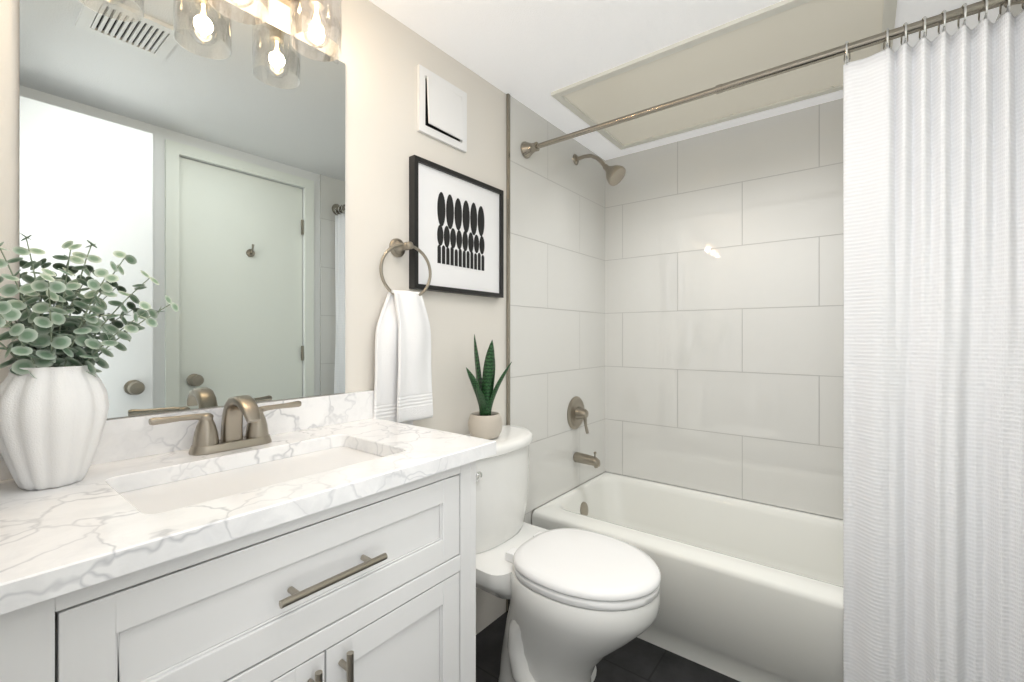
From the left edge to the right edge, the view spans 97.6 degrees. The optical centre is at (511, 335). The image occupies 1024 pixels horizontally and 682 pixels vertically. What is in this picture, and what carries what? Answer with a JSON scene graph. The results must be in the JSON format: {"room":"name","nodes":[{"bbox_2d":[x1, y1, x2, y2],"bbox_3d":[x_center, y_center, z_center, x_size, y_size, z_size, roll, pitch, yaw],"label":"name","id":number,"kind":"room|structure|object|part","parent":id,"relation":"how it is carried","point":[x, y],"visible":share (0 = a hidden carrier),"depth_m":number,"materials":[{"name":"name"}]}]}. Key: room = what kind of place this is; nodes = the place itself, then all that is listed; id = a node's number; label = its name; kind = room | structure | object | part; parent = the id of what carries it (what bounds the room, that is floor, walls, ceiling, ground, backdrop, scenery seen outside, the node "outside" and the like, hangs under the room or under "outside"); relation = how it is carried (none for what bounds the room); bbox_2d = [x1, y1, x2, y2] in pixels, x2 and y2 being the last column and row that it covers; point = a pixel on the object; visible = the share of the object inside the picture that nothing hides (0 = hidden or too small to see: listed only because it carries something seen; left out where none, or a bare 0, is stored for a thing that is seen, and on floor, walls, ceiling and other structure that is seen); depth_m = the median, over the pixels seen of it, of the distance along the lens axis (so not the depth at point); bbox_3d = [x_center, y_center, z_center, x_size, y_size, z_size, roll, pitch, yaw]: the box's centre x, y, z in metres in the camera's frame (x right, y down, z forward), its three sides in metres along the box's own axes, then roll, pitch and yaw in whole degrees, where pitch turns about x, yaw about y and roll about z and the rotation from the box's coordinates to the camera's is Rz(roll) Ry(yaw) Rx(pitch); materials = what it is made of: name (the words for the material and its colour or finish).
{"room":"bathroom","nodes":[
{"label":"bathroom","id":0,"kind":"room"},
{"bbox_2d":[0,0,604,634],"bbox_3d":[-0.241,0.071,1.672,0.112,2.170,2.620,0,0,38],"label":"wall","id":1,"kind":"structure","parent":0,"point":[542,322],"depth_m":1.75,"materials":[{"name":"white paint"}]},
{"bbox_2d":[19,0,344,418],"bbox_3d":[-0.673,-0.314,1.036,0.006,0.952,0.630,0,0,38],"label":"mirror","id":2,"kind":"object","parent":1,"relation":"attached to","point":[189,155],"visible":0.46,"depth_m":0.99,"materials":[{"name":"silver mirror"}]},
{"bbox_2d":[208,0,341,61],"bbox_3d":[-0.611,-0.839,0.985,0.170,0.251,0.540,0,0,38],"label":"sconce","id":3,"kind":"object","parent":1,"relation":"attached to","point":[322,17],"visible":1,"depth_m":1.06,"materials":[{"name":"clear glass"}]},
{"bbox_2d":[373,238,432,424],"bbox_3d":[-0.342,-0.007,1.408,0.075,0.609,0.200,0,0,38],"label":"towel ring","id":4,"kind":"object","parent":1,"relation":"attached to","point":[403,385],"visible":1,"depth_m":1.38,"materials":[{"name":"white fabric"}]},
{"bbox_2d":[417,64,466,152],"bbox_3d":[-0.237,-0.796,1.582,0.028,0.220,0.229,0,0,38],"label":"air vent","id":5,"kind":"object","parent":1,"relation":"in","point":[442,110],"visible":1,"depth_m":1.56,"materials":[{"name":"white"}]},
{"bbox_2d":[409,155,503,297],"bbox_3d":[-0.186,-0.372,1.646,0.028,0.434,0.460,0,0,38],"label":"picture frame","id":6,"kind":"object","parent":1,"relation":"attached to","point":[456,228],"visible":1,"depth_m":1.61,"materials":[{"name":"black"}]},
{"bbox_2d":[567,396,588,433],"bbox_3d":[0.359,0.406,2.295,0.077,0.185,0.170,0,0,38],"label":"shower valve","id":7,"kind":"object","parent":1,"relation":"attached to","point":[577,414],"visible":1,"depth_m":2.28,"materials":[{"name":"silver metal"}]},
{"bbox_2d":[573,452,599,467],"bbox_3d":[0.383,0.620,2.277,0.137,0.080,0.052,0,0,38],"label":"tub spout","id":8,"kind":"object","parent":1,"relation":"attached to","point":[587,459],"visible":1,"depth_m":2.26,"materials":[{"name":"silver metal"}]},
{"bbox_2d":[573,154,625,185],"bbox_3d":[0.435,-0.838,2.236,0.269,0.204,0.102,0,0,38],"label":"shower head","id":9,"kind":"object","parent":1,"relation":"attached to","point":[615,174],"visible":1,"depth_m":2.19},
{"bbox_2d":[520,0,1023,681],"bbox_3d":[0.648,0.132,1.502,1.507,1.969,0.089,0,0,38],"label":"shower curtain","id":10,"kind":"object","parent":1,"relation":"attached to","point":[934,360],"visible":1,"depth_m":1.15,"materials":[{"name":"white fabric"}]},
{"bbox_2d":[476,612,739,681],"bbox_3d":[0.396,1.206,1.177,1.724,0.100,2.620,0,0,38],"label":"floor","id":11,"kind":"structure","parent":0,"point":[636,659],"depth_m":1.58,"materials":[{"name":"tile"}]},
{"bbox_2d":[0,390,495,681],"bbox_3d":[-0.475,0.660,0.885,0.506,0.992,0.800,0,0,38],"label":"bathroom vanity","id":12,"kind":"object","parent":11,"relation":"on","point":[327,538],"visible":1,"depth_m":0.73,"materials":[{"name":"white paint"}]},
{"bbox_2d":[0,232,178,489],"bbox_3d":[-0.739,0.040,0.745,0.181,0.411,0.309,0,0,38],"label":"vase","id":13,"kind":"object","parent":12,"relation":"on","point":[54,406],"visible":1,"depth_m":0.72,"materials":[{"name":"white ceramic"}]},
{"bbox_2d":[148,395,301,454],"bbox_3d":[-0.584,0.186,0.964,0.142,0.118,0.297,0,0,38],"label":"faucet","id":14,"kind":"object","parent":12,"relation":"on","point":[206,440],"visible":1,"depth_m":0.95,"materials":[{"name":"silver metal"}]},
{"bbox_2d":[466,425,660,681],"bbox_3d":[0.117,0.761,1.445,0.715,0.790,0.500,0,0,38],"label":"toilet","id":15,"kind":"object","parent":11,"relation":"on","point":[583,602],"visible":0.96,"depth_m":1.32,"materials":[{"name":"white ceramic"}]},
{"bbox_3d":[-0.121,0.468,1.435,0.028,0.067,0.078,0,0,38],"label":"lever","id":16,"kind":"part","parent":15,"relation":"part of","materials":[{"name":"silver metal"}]},
{"bbox_2d":[466,334,511,439],"bbox_3d":[-0.099,0.180,1.599,0.180,0.370,0.146,0,0,38],"label":"snake plant","id":17,"kind":"object","parent":15,"relation":"on","point":[484,421],"visible":0.98,"depth_m":1.57,"materials":[{"name":"green plant"}]},
{"bbox_3d":[-0.081,0.541,1.599,0.214,0.350,0.500,0,0,38],"label":"tank","id":18,"kind":"part","parent":15,"relation":"part of","materials":[{"name":"white ceramic"}]},
{"bbox_3d":[0.218,0.691,1.366,0.457,0.056,0.372,0,0,38],"label":"seat","id":19,"kind":"part","parent":15,"relation":"part of","materials":[{"name":"white plastic"}]},
{"bbox_2d":[532,472,842,681],"bbox_3d":[0.907,0.971,1.834,1.504,0.370,0.735,0,0,38],"label":"bathtub","id":20,"kind":"object","parent":11,"relation":"on","point":[751,591],"visible":0.5,"depth_m":1.63,"materials":[{"name":"white ceramic"}]},
{"bbox_2d":[369,0,998,159],"bbox_3d":[0.396,-1.057,1.177,1.724,0.114,2.620,0,0,38],"label":"ceiling","id":21,"kind":"structure","parent":0,"point":[568,66],"depth_m":1.59,"materials":[{"name":"white paint"}]},
{"bbox_3d":[0.810,-1.007,1.799,1.105,0.014,0.690,0,0,38],"label":"light panel","id":22,"kind":"part","parent":21,"relation":"part of","materials":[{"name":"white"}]},
{"bbox_2d":[605,98,843,519],"bbox_3d":[1.167,0.071,2.169,1.724,2.170,0.108,0,0,38],"label":"wall","id":23,"kind":"structure","parent":0,"point":[724,312],"depth_m":2.17,"materials":[{"name":"white tile"}]},
{"bbox_2d":[995,4,1021,21],"bbox_3d":[1.033,0.071,0.681,0.108,2.170,2.620,0,0,38],"label":"wall","id":24,"kind":"structure","parent":0,"point":[1015,10],"depth_m":1.27,"materials":[{"name":"white paint"}]}
]}

